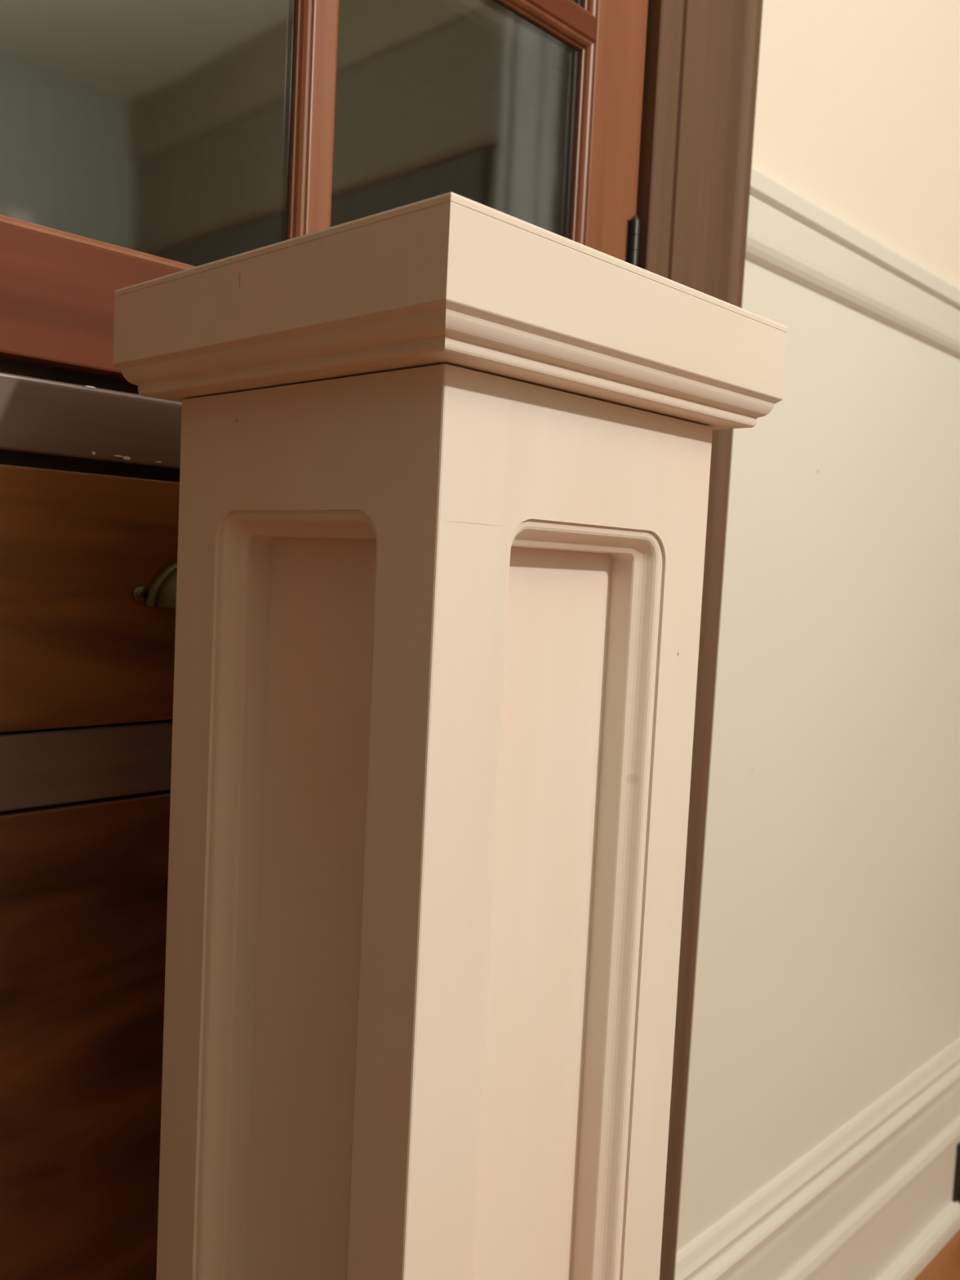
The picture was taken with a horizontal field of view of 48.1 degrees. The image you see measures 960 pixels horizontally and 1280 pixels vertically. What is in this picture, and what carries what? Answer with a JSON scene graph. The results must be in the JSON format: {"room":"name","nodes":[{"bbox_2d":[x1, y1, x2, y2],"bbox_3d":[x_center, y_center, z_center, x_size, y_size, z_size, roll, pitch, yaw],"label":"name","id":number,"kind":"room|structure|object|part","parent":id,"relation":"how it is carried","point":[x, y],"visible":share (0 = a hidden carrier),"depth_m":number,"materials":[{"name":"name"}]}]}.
{"room":"house hallway","nodes":[
{"label":"house hallway","id":0,"kind":"room"},
{"bbox_2d":[751,0,959,288],"bbox_3d":[-0.557,-0.396,0.319,0.120,2.730,4.500,6,5,44],"label":"wall","id":1,"kind":"structure","parent":0,"point":[857,112],"depth_m":1.27,"materials":[{"name":"beige paint"}]},
{"bbox_2d":[635,0,763,1279],"bbox_3d":[0.183,-0.128,1.035,0.041,2.170,0.170,6,5,44],"label":"trim","id":2,"kind":"structure","parent":1,"relation":"attached to","point":[702,56],"depth_m":1.02,"materials":[{"name":"brown wood"}]},
{"bbox_2d":[674,1037,959,1279],"bbox_3d":[0.588,0.799,1.553,0.022,0.291,1.170,6,5,44],"label":"baseboard","id":3,"kind":"structure","parent":1,"relation":"attached to","point":[847,1209],"depth_m":1.47,"materials":[{"name":"white paint"}]},
{"bbox_2d":[675,258,959,1253],"bbox_3d":[0.519,0.241,1.517,0.120,1.402,1.300,6,5,44],"label":"wall panel","id":4,"kind":"object","parent":1,"relation":"attached to","point":[828,970],"depth_m":1.32,"materials":[{"name":"white paint"}]},
{"bbox_2d":[745,165,959,359],"bbox_3d":[0.648,-0.443,1.473,0.015,0.093,1.165,6,5,44],"label":"trim","id":5,"kind":"structure","parent":1,"relation":"attached to","point":[789,235],"depth_m":1.23,"materials":[{"name":"white paint"}]},
{"bbox_2d":[876,1200,959,1279],"bbox_3d":[0.481,0.931,1.433,0.018,0.034,0.845,6,5,44],"label":"trim","id":6,"kind":"structure","parent":1,"relation":"attached to","point":[926,1246],"depth_m":1.63,"materials":[{"name":"white paint"}]},
{"bbox_2d":[951,1142,959,1203],"bbox_3d":[0.849,0.870,1.823,0.012,0.116,0.242,6,5,44],"label":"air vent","id":7,"kind":"object","parent":1,"relation":"attached to","point":[956,1192],"visible":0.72,"depth_m":1.73,"materials":[{"name":"black metal"}]},
{"bbox_2d":[914,1229,959,1279],"bbox_3d":[0.452,1.117,-0.619,4.073,0.060,4.700,6,5,44],"label":"floor","id":8,"kind":"structure","parent":0,"point":[945,1265],"depth_m":1.63,"materials":[{"name":"brown wood"}]},
{"bbox_2d":[0,0,648,1279],"bbox_3d":[-0.527,-0.129,0.613,0.504,2.160,1.438,6,5,44],"label":"tall cabinet","id":9,"kind":"object","parent":8,"relation":"on","point":[141,140],"visible":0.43,"depth_m":0.66,"materials":[{"name":"brown wood"}]},
{"bbox_3d":[-0.203,0.451,0.701,0.020,0.718,0.708,6,5,44],"label":"door","id":10,"kind":"part","parent":9,"relation":"part of","materials":[{"name":"orange wood"}]},
{"bbox_3d":[-0.381,0.074,0.477,0.025,0.042,1.398,6,5,44],"label":"rail","id":11,"kind":"part","parent":9,"relation":"part of","materials":[{"name":"wood"}]},
{"bbox_3d":[-0.180,-0.024,0.669,0.020,0.144,0.708,6,5,44],"label":"drawer","id":12,"kind":"part","parent":9,"relation":"part of","materials":[{"name":"orange wood"}]},
{"bbox_3d":[-0.372,-0.120,0.464,0.025,0.040,1.398,6,5,44],"label":"rail","id":13,"kind":"part","parent":9,"relation":"part of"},
{"bbox_3d":[-0.117,-0.189,0.716,0.022,0.067,0.552,6,5,44],"label":"rail","id":14,"kind":"part","parent":9,"relation":"part of","materials":[{"name":"brown wood"}]},
{"bbox_3d":[-0.164,-0.036,0.654,0.022,0.032,0.091,6,5,44],"label":"bin pull","id":15,"kind":"part","parent":9,"relation":"part of","materials":[{"name":"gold metal"}]},
{"bbox_2d":[112,191,787,1279],"bbox_3d":[-0.041,0.405,0.577,0.239,1.148,0.239,6,5,44],"label":"newel post","id":16,"kind":"object","parent":8,"relation":"on","point":[445,459],"visible":1,"depth_m":0.50,"materials":[{"name":"beige wood"}]},
{"bbox_3d":[-0.085,0.350,0.524,0.097,0.798,0.006,6,5,44],"label":"recessed panel","id":17,"kind":"part","parent":16,"relation":"part of","materials":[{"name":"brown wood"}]},
{"bbox_3d":[-0.015,-0.122,0.541,0.238,0.015,0.238,6,5,44],"label":"cap moulding","id":18,"kind":"part","parent":16,"relation":"part of","materials":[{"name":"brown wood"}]},
{"bbox_3d":[0.012,0.355,0.528,0.006,0.798,0.091,6,5,44],"label":"recessed panel","id":19,"kind":"part","parent":16,"relation":"part of","materials":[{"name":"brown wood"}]}
]}

